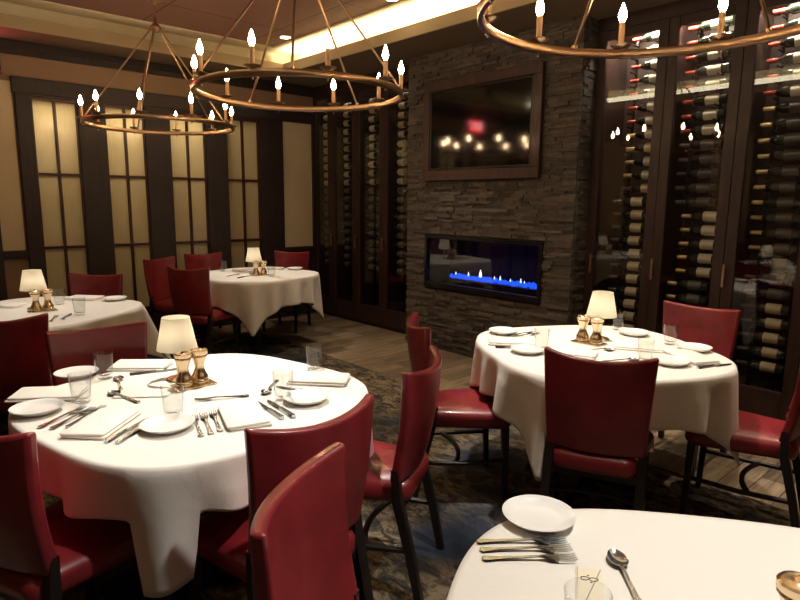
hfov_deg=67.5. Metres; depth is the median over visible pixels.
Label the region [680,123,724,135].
wine bottle
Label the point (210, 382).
brass tray
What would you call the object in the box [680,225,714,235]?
wine bottle
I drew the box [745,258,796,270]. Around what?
wine bottle
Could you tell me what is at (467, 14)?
trim
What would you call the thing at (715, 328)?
dining chair
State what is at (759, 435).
dining chair
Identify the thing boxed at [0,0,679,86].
ceiling
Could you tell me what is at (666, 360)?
bread plate
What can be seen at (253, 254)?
table lamp
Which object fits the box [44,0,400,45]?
ceiling
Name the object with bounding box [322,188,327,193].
wine bottle
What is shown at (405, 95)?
wine bottle
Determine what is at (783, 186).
wine bottle
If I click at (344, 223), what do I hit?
wine bottle
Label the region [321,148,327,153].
wine bottle
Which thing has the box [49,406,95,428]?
fork
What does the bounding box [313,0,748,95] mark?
trim
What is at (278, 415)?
table knife
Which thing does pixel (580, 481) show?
dining table
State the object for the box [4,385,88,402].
folded napkin
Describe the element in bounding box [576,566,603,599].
menu card
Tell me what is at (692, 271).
wine bottle
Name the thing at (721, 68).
wine bottle
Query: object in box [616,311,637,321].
wine bottle
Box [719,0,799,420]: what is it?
wine cabinet
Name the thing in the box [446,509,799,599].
tablecloth
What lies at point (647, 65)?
wine bottle
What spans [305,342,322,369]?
tumbler
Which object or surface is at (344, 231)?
wine bottle
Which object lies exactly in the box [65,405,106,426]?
fork
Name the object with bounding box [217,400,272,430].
folded napkin
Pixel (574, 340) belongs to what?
brass tray
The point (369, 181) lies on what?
wine bottle
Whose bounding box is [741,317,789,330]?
wine bottle
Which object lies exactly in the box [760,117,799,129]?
wine bottle
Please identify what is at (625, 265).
wine bottle
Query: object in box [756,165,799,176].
wine bottle
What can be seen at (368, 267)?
wine bottle
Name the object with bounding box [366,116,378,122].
wine bottle
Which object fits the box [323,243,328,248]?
wine bottle
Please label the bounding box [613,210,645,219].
wine bottle
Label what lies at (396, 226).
wine bottle
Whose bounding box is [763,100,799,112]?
wine bottle
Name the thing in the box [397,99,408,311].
rack
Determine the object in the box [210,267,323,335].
tablecloth
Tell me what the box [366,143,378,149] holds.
wine bottle
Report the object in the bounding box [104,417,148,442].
table knife
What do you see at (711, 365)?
table knife
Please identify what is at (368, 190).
wine bottle
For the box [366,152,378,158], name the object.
wine bottle
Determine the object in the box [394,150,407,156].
wine bottle
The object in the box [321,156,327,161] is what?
wine bottle
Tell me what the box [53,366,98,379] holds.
bread plate
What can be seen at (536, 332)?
fork
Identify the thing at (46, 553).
dining chair
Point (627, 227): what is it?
wine bottle
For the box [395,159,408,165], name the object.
wine bottle
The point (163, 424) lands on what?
bread plate
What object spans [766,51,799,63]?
wine bottle
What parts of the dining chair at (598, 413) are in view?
leg, leg, seat rail, backrest, seat, leg, leg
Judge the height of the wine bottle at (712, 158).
0.074 m
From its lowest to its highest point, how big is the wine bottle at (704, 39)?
0.074 m
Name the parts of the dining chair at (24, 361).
seat rail, backrest, seat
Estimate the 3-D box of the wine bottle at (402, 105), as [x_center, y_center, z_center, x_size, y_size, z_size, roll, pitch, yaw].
[0.076,-2.142,6.574,0.072,0.074,0.306,-8,13,-41]
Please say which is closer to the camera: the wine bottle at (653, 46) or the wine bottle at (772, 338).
the wine bottle at (772, 338)
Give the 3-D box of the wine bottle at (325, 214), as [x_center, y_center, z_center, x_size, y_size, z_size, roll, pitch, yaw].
[-0.907,-1.111,7.844,0.072,0.074,0.306,-8,13,-41]
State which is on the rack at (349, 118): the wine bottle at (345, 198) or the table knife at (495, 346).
the wine bottle at (345, 198)
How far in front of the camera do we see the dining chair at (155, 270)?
6.11 m
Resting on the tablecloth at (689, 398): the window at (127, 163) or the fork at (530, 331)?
the fork at (530, 331)
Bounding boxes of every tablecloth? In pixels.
[0,296,171,376]
[8,353,373,597]
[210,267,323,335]
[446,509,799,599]
[470,325,738,480]
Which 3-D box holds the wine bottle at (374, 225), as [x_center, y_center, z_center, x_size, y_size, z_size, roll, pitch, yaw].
[-0.282,-0.891,7.172,0.072,0.074,0.306,-8,13,-41]
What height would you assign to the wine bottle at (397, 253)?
0.074 m
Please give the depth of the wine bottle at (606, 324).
4.92 m
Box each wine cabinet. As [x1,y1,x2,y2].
[313,92,334,315]
[330,87,358,321]
[354,84,384,328]
[381,75,408,333]
[582,18,670,329]
[646,1,748,333]
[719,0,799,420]
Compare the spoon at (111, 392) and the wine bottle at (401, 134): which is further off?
the wine bottle at (401, 134)
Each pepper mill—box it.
[29,289,41,311]
[174,350,192,387]
[252,261,259,274]
[576,314,589,341]
[776,570,799,599]
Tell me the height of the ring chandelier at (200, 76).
1.074 m
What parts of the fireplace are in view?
burner, crushed glass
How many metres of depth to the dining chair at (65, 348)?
2.87 m
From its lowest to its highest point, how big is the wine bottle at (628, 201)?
0.074 m
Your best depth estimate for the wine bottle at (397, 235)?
6.82 m
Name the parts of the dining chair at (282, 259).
leg, backrest, leg, leg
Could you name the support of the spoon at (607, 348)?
on the tablecloth at (689, 398)
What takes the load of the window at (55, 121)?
in the wall at (11, 64)
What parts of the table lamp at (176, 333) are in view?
lamp shade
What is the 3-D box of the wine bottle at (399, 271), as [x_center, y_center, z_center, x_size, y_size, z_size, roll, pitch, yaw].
[0.057,-0.318,6.878,0.072,0.074,0.306,-8,13,-41]
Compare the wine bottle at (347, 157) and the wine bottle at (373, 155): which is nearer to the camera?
the wine bottle at (373, 155)
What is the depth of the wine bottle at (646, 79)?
4.57 m
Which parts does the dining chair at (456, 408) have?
backrest, leg, seat, leg, leg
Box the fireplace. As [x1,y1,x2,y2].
[424,234,543,303]
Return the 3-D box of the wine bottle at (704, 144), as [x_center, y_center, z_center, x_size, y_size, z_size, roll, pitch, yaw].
[2.184,-1.127,4.349,0.072,0.074,0.306,-8,13,-41]
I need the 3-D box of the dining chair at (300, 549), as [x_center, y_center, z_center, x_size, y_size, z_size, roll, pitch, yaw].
[-0.030,0.842,1.316,0.515,0.903,0.456,3,10,14]
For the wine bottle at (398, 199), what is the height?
0.074 m
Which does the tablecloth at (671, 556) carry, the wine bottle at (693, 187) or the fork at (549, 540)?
the fork at (549, 540)
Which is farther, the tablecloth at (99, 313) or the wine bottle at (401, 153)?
the wine bottle at (401, 153)
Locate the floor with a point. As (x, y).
(384, 351)
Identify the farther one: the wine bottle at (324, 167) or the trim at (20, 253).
the wine bottle at (324, 167)
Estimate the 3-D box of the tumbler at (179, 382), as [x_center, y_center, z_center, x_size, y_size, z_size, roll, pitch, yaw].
[-0.786,0.348,2.071,0.078,0.109,0.078,-8,13,-41]
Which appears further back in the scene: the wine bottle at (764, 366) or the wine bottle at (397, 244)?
the wine bottle at (397, 244)
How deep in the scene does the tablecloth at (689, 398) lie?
2.71 m
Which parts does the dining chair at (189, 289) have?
leg, backrest, seat rail, leg, seat, leg, leg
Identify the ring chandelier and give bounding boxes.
[76,0,235,136]
[188,0,407,113]
[476,0,799,61]
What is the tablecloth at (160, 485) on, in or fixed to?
on the dining table at (208, 567)
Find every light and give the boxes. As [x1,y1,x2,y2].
[0,0,464,56]
[279,36,291,39]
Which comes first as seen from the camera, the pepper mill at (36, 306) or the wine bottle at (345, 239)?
the pepper mill at (36, 306)
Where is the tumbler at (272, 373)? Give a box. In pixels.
[272,373,292,401]
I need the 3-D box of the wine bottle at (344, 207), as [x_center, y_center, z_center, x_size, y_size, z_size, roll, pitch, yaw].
[-0.611,-1.156,7.502,0.072,0.074,0.306,-8,13,-41]
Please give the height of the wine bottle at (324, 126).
0.074 m
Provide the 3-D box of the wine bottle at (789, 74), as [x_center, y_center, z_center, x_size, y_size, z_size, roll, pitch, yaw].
[2.549,-1.464,3.886,0.072,0.074,0.306,-8,13,-41]
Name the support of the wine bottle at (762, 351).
on the rack at (786, 16)
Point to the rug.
(470, 501)
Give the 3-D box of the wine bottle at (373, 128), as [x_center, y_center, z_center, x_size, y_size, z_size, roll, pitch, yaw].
[-0.268,-2.005,6.984,0.072,0.074,0.306,-8,13,-41]
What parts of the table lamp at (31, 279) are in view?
lamp shade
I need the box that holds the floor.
[193,312,799,513]
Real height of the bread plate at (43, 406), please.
0.022 m
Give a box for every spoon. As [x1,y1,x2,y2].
[108,390,140,402]
[113,375,123,390]
[261,380,278,393]
[593,347,615,349]
[602,357,639,361]
[607,548,640,599]
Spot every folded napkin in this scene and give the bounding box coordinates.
[0,301,28,307]
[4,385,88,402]
[59,408,140,439]
[65,295,104,300]
[107,359,173,370]
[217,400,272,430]
[231,268,252,271]
[260,267,284,269]
[286,371,350,386]
[487,336,534,345]
[548,345,598,359]
[612,340,663,352]
[664,349,720,364]
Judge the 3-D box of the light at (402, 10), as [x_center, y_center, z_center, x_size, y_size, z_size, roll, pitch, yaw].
[0.077,-2.118,2.618,3.960,0.012,8.520,-8,13,-41]
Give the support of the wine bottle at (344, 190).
on the rack at (349, 118)
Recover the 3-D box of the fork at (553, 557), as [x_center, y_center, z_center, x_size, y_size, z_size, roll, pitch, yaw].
[0.272,0.541,1.260,0.198,0.008,0.026,0,9,-1]
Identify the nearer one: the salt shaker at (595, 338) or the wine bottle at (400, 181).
the salt shaker at (595, 338)
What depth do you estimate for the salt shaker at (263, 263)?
5.97 m
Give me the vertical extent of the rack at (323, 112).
2.515 m
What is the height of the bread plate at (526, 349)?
0.022 m
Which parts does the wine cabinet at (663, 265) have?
handle, panel, panel, panel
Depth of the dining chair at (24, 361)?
3.10 m
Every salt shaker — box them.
[41,289,53,309]
[190,348,208,384]
[260,260,266,274]
[589,317,603,344]
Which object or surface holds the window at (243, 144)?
in the wall at (11, 64)
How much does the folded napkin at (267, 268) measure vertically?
0.017 m
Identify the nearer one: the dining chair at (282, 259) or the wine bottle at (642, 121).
the wine bottle at (642, 121)
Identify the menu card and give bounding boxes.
[113,385,174,397]
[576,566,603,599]
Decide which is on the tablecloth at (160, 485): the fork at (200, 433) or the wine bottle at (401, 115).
the fork at (200, 433)
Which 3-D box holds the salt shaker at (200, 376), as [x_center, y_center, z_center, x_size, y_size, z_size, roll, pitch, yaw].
[-0.817,0.268,2.438,0.068,0.138,0.068,-8,13,-41]
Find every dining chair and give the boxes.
[0,313,52,435]
[0,432,171,599]
[44,320,146,385]
[68,273,122,296]
[143,256,206,332]
[167,266,238,358]
[184,252,240,336]
[188,393,373,599]
[249,442,358,599]
[262,250,310,332]
[363,345,444,599]
[406,311,510,502]
[540,346,658,510]
[658,300,740,475]
[679,368,799,527]
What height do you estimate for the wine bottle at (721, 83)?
0.074 m
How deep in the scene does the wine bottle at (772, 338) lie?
4.13 m
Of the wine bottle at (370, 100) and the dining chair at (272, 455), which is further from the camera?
the wine bottle at (370, 100)
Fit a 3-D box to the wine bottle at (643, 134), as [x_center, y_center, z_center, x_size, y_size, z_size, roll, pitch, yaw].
[1.904,-1.282,4.642,0.072,0.074,0.306,-8,13,-41]
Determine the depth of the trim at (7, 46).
6.11 m
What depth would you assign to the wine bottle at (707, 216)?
4.36 m
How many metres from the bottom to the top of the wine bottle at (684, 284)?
0.074 m
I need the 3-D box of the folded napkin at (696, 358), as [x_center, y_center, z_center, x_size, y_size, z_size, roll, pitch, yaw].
[1.417,0.275,2.916,0.151,0.017,0.248,-1,10,-11]
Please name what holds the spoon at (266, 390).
on the tablecloth at (160, 485)
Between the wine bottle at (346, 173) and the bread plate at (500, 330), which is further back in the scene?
the wine bottle at (346, 173)
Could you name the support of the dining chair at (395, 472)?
on the rug
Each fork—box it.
[37,406,86,427]
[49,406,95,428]
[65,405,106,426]
[192,414,203,435]
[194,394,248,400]
[199,412,213,433]
[209,410,222,430]
[477,536,567,544]
[480,543,572,552]
[482,553,577,561]
[507,331,533,335]
[511,332,539,336]
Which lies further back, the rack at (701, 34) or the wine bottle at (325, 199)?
the wine bottle at (325, 199)
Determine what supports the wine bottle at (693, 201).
on the rack at (701, 34)
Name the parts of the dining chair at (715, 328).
leg, leg, backrest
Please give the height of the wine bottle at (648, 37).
0.074 m
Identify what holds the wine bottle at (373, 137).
on the rack at (374, 168)
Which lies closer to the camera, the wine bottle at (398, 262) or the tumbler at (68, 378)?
the tumbler at (68, 378)
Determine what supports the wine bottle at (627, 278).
on the rack at (654, 40)
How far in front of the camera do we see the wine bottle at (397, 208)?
6.77 m
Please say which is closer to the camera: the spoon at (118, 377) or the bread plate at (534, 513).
the bread plate at (534, 513)
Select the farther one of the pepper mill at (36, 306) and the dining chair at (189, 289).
the dining chair at (189, 289)
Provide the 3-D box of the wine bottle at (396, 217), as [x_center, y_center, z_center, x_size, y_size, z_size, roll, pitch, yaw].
[0.057,-0.927,6.783,0.072,0.074,0.306,-8,13,-41]
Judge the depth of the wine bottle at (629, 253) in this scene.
4.80 m
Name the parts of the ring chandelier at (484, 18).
candle bulb, rod, candle bulb, candle bulb, rod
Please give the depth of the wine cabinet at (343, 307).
7.57 m
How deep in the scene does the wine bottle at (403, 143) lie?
6.65 m
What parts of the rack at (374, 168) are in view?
rack post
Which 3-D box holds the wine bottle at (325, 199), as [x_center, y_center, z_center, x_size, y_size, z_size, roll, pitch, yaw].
[-0.900,-1.313,7.805,0.072,0.074,0.306,-8,13,-41]
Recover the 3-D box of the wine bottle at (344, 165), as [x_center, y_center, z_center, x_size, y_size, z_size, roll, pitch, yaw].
[-0.606,-1.663,7.418,0.072,0.074,0.306,-8,13,-41]
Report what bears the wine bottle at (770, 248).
on the rack at (786, 16)
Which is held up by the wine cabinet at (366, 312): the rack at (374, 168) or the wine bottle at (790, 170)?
the rack at (374, 168)
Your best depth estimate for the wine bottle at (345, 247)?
7.60 m
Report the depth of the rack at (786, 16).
4.09 m
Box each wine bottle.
[321,115,326,120]
[321,123,326,129]
[321,132,327,137]
[321,140,327,145]
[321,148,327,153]
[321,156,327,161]
[321,164,327,169]
[322,172,327,177]
[322,180,327,185]
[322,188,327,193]
[322,196,327,201]
[322,204,327,209]
[322,212,327,217]
[322,228,328,233]
[322,235,328,240]
[322,251,328,256]
[322,258,328,263]
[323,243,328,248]
[341,111,351,117]
[341,120,351,126]
[341,128,351,134]
[341,137,351,143]
[341,146,351,151]
[341,154,351,160]
[341,171,351,176]
[342,163,351,168]
[342,180,351,185]
[342,188,351,193]
[342,196,351,201]
[342,205,351,210]
[342,213,351,218]
[342,221,351,226]
[342,229,351,234]
[342,237,351,242]
[342,245,351,251]
[342,253,351,259]
[342,261,351,267]
[366,97,376,103]
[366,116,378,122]
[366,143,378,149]
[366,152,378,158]
[366,161,378,167]
[366,170,378,176]
[366,188,378,193]
[366,196,378,202]
[366,205,378,210]
[366,214,378,219]
[366,222,378,228]
[366,231,378,236]
[366,239,378,245]
[366,248,378,253]
[366,256,378,262]
[366,264,378,270]
[367,108,378,113]
[367,125,378,131]
[367,134,378,140]
[367,179,378,184]
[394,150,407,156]
[394,178,407,184]
[394,187,407,193]
[394,196,407,202]
[394,206,406,211]
[394,215,406,220]
[394,224,406,230]
[394,250,406,257]
[394,259,406,266]
[394,268,406,275]
[395,92,408,98]
[395,111,408,118]
[395,121,407,128]
[395,130,407,137]
[395,140,407,147]
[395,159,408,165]
[395,168,408,174]
[395,233,406,239]
[395,242,406,248]
[396,101,408,109]
[605,323,636,327]
[608,286,639,296]
[609,274,640,283]
[610,236,643,245]
[610,261,641,270]
[611,248,642,258]
[612,223,644,232]
[613,197,646,205]
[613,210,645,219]
[615,298,638,308]
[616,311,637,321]
[622,184,647,192]
[623,170,648,179]
[625,157,649,166]
[626,129,651,139]
[626,143,650,152]
[627,115,652,125]
[628,101,653,111]
[629,87,654,97]
[630,73,655,83]
[632,59,656,69]
[633,31,658,41]
[645,44,657,47]
[666,293,708,305]
[667,280,709,291]
[675,182,719,192]
[675,197,717,206]
[675,267,711,277]
[676,168,720,178]
[677,253,712,263]
[678,153,721,163]
[678,239,713,249]
[679,138,723,149]
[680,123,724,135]
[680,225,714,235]
[681,108,726,120]
[681,211,716,221]
[683,93,727,105]
[684,77,728,90]
[685,49,731,60]
[685,62,730,75]
[687,30,733,44]
[688,15,734,30]
[736,359,784,374]
[737,345,786,360]
[738,331,787,345]
[741,302,791,315]
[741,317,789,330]
[742,288,793,300]
[744,273,794,285]
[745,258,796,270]
[748,243,798,255]
[750,213,799,223]
[750,228,799,239]
[751,197,799,207]
[753,181,799,192]
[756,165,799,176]
[757,149,799,160]
[758,133,799,145]
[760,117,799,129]
[763,84,799,96]
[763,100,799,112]
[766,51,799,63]
[766,68,799,80]
[767,35,799,47]
[772,18,799,29]
[773,2,799,14]
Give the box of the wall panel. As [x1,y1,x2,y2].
[283,122,312,246]
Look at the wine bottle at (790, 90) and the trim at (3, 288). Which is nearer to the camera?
the wine bottle at (790, 90)
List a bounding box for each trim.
[0,0,537,68]
[0,38,313,96]
[0,225,7,300]
[3,250,28,258]
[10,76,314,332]
[285,124,316,316]
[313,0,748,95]
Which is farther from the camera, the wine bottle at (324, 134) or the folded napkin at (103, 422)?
the wine bottle at (324, 134)
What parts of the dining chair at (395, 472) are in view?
seat, leg, backrest, leg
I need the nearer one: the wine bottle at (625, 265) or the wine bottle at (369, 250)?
the wine bottle at (625, 265)
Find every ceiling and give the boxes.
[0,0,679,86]
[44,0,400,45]
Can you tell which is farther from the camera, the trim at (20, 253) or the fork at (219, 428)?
the trim at (20, 253)
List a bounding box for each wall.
[0,53,317,311]
[405,16,598,357]
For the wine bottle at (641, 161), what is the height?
0.074 m
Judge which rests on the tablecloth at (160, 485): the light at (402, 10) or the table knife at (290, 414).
the table knife at (290, 414)
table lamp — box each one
[19,269,46,309]
[156,315,197,381]
[246,248,261,274]
[586,291,616,340]
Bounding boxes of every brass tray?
[27,308,57,312]
[169,379,216,391]
[570,339,606,346]
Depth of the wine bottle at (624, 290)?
4.86 m
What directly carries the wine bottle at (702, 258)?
on the rack at (701, 34)
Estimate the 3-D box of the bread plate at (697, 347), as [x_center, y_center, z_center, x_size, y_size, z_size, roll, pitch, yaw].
[1.511,0.247,3.079,0.171,0.022,0.171,-8,13,-41]
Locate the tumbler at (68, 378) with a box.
[68,378,90,403]
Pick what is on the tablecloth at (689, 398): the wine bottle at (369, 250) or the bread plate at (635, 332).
the bread plate at (635, 332)
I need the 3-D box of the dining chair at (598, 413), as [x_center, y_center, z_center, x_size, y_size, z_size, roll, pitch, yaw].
[0.876,0.629,2.655,0.456,0.903,0.515,5,10,23]
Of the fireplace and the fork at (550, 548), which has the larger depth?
the fireplace
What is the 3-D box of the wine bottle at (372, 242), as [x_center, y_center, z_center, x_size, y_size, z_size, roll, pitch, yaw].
[-0.289,-0.689,7.210,0.072,0.074,0.306,-8,13,-41]
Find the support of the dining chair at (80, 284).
on the rug
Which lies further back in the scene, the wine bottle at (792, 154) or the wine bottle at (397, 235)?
the wine bottle at (397, 235)
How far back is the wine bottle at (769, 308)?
4.09 m
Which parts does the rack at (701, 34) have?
rack post, rack post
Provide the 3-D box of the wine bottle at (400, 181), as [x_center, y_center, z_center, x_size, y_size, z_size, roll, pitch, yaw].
[0.060,-1.333,6.717,0.072,0.074,0.306,-8,13,-41]
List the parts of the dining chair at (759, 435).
leg, leg, seat, leg, backrest, leg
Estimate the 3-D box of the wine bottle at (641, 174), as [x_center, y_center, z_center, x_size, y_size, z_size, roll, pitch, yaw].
[1.898,-0.979,4.696,0.072,0.074,0.306,-8,13,-41]
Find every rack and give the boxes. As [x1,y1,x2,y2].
[323,112,328,264]
[343,117,350,300]
[369,112,378,305]
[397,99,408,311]
[613,39,658,323]
[674,27,728,306]
[743,12,799,390]
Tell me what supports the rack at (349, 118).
on the wine cabinet at (343, 307)
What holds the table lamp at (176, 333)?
on the tablecloth at (160, 485)
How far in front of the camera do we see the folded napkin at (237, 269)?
6.30 m
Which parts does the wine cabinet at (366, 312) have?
panel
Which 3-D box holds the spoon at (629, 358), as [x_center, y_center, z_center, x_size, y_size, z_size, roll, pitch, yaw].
[1.055,0.285,2.855,0.195,0.010,0.041,-1,10,-10]
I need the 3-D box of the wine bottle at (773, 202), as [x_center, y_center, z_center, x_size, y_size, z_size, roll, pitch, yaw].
[2.534,-0.655,4.027,0.072,0.074,0.306,-8,13,-41]
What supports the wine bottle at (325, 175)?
on the rack at (323, 112)
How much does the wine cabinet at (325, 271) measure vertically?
2.820 m
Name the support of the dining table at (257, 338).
on the rug
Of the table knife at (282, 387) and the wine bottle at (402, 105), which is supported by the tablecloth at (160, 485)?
the table knife at (282, 387)
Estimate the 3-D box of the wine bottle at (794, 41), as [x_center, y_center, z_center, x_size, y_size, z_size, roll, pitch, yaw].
[2.543,-1.668,3.861,0.072,0.074,0.306,-8,13,-41]
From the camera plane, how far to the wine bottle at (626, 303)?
4.87 m
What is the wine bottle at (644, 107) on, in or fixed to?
on the rack at (654, 40)
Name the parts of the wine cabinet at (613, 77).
handle, panel, panel, panel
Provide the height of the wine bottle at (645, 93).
0.074 m
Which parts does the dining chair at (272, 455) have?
leg, leg, seat, backrest, seat rail, leg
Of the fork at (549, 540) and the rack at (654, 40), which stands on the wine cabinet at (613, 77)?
the rack at (654, 40)
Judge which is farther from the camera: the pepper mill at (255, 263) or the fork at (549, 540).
the pepper mill at (255, 263)
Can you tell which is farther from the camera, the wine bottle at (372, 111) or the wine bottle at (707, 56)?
the wine bottle at (372, 111)
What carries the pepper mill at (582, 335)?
on the brass tray at (574, 340)
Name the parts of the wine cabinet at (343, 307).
panel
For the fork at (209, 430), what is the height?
0.008 m
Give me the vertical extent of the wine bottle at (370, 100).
0.074 m
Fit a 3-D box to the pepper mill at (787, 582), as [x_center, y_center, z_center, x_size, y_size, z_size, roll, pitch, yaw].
[0.654,0.522,0.988,0.068,0.144,0.068,-8,13,-41]
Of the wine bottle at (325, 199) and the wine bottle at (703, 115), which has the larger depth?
the wine bottle at (325, 199)
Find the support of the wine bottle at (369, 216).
on the rack at (374, 168)
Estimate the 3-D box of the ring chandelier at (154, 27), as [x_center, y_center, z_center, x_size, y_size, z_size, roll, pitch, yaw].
[-2.086,-2.019,5.152,1.248,1.074,1.308,-1,9,-8]
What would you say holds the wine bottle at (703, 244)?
on the rack at (701, 34)
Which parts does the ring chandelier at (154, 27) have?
candle bulb, candle bulb, rod, candle bulb, rod, rod, rod, candle bulb, rod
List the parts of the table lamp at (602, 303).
lamp shade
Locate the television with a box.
[422,61,545,180]
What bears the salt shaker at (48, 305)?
on the brass tray at (55, 309)
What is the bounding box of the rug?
[0,333,799,599]
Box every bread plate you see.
[8,398,64,416]
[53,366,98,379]
[102,295,126,300]
[139,413,194,434]
[283,388,328,405]
[287,267,302,269]
[489,326,518,334]
[502,495,576,532]
[510,344,543,354]
[618,328,649,336]
[651,355,690,366]
[676,342,712,352]
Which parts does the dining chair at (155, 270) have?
leg, backrest, seat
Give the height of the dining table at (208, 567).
0.740 m
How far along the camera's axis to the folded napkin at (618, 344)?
3.08 m
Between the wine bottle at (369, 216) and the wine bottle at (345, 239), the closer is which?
the wine bottle at (369, 216)
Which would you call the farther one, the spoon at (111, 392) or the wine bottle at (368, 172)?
the wine bottle at (368, 172)
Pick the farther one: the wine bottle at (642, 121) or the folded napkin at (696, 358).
the wine bottle at (642, 121)
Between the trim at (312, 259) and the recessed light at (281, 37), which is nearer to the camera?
the recessed light at (281, 37)
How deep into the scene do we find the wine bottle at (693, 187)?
4.35 m
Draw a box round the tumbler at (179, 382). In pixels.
[160,382,183,413]
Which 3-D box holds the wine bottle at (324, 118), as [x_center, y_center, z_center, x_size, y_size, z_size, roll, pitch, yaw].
[-0.892,-2.327,7.639,0.072,0.074,0.306,-8,13,-41]
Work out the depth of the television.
5.34 m
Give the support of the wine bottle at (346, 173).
on the rack at (349, 118)
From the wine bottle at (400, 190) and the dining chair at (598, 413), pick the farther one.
the wine bottle at (400, 190)
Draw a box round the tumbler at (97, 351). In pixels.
[93,351,112,379]
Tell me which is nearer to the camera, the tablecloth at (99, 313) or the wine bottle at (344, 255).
the tablecloth at (99, 313)
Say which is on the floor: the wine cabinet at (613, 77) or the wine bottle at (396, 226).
the wine cabinet at (613, 77)
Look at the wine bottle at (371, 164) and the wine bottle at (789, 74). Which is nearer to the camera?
the wine bottle at (789, 74)
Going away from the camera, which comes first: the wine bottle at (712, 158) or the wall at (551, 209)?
the wine bottle at (712, 158)
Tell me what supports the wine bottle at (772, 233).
on the rack at (786, 16)
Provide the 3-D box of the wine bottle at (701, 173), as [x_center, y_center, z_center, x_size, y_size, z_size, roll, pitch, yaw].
[2.182,-0.925,4.383,0.072,0.074,0.306,-8,13,-41]
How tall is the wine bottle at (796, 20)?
0.074 m
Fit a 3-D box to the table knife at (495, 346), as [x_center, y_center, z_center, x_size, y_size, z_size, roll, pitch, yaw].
[0.600,0.243,3.089,0.218,0.009,0.021,1,9,1]
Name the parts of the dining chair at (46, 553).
backrest, leg, seat, leg, leg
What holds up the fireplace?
in the wall at (551, 209)
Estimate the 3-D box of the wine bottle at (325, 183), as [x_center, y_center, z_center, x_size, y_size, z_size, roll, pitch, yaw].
[-0.899,-1.516,7.772,0.072,0.074,0.306,-8,13,-41]
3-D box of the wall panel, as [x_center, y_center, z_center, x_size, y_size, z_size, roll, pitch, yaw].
[-1.313,-1.466,7.694,0.430,1.560,0.020,-8,13,-41]
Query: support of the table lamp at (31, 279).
on the tablecloth at (99, 313)
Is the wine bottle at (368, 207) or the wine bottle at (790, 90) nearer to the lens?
the wine bottle at (790, 90)
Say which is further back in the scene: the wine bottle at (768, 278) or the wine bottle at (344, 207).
the wine bottle at (344, 207)
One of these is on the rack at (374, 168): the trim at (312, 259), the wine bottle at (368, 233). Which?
the wine bottle at (368, 233)
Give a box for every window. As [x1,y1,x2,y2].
[31,96,88,295]
[104,104,151,308]
[169,111,209,269]
[227,117,261,267]
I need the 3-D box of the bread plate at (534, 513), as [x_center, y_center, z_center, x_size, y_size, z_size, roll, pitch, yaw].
[0.328,0.511,1.415,0.171,0.022,0.171,-8,13,-41]
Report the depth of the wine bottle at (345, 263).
7.64 m
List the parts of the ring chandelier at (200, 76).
candle bulb, candle bulb, rod, candle bulb, rod, candle bulb, rod, candle bulb, candle bulb, rod, rod, candle bulb, candle bulb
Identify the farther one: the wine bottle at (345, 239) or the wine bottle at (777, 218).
the wine bottle at (345, 239)
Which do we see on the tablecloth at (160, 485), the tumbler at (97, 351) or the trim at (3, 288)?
the tumbler at (97, 351)
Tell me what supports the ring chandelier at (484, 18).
hanging from the ceiling at (216, 17)
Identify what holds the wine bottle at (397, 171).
on the rack at (404, 100)
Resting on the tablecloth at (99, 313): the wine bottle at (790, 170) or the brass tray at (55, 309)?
the brass tray at (55, 309)
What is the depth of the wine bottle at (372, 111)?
6.97 m
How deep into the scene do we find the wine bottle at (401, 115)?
6.60 m
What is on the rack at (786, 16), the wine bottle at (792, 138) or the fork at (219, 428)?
the wine bottle at (792, 138)
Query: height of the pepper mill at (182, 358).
0.144 m
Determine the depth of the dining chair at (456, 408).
3.00 m
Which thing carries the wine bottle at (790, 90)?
on the rack at (786, 16)
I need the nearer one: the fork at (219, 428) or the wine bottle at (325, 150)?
the fork at (219, 428)
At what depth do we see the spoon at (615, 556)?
1.25 m
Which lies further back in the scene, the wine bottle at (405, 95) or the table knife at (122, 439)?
the wine bottle at (405, 95)
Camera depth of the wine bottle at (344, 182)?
7.47 m
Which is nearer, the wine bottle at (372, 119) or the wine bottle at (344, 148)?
the wine bottle at (372, 119)
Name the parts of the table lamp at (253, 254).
lamp shade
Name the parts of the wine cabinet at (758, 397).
handle, panel, panel, panel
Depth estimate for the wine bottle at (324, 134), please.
7.72 m
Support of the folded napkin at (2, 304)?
on the tablecloth at (99, 313)
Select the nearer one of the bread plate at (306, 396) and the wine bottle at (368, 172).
the bread plate at (306, 396)
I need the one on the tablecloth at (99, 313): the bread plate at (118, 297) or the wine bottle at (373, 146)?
the bread plate at (118, 297)
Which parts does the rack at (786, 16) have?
rack post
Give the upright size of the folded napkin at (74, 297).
0.017 m
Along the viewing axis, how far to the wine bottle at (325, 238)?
7.93 m
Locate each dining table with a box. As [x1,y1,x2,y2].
[118,511,218,596]
[223,327,289,352]
[526,461,653,504]
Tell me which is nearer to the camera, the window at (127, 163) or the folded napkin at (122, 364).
the folded napkin at (122, 364)
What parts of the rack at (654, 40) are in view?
rack post, rack post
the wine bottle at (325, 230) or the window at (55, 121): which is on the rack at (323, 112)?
the wine bottle at (325, 230)
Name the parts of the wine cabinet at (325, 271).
panel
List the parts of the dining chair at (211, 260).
backrest, leg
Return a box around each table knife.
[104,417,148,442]
[115,428,141,443]
[129,368,175,375]
[258,401,283,418]
[267,400,295,417]
[276,386,302,389]
[495,346,510,347]
[696,363,731,368]
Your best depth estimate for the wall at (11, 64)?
5.73 m
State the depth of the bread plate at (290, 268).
6.44 m
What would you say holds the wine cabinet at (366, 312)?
on the floor
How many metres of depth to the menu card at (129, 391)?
2.33 m

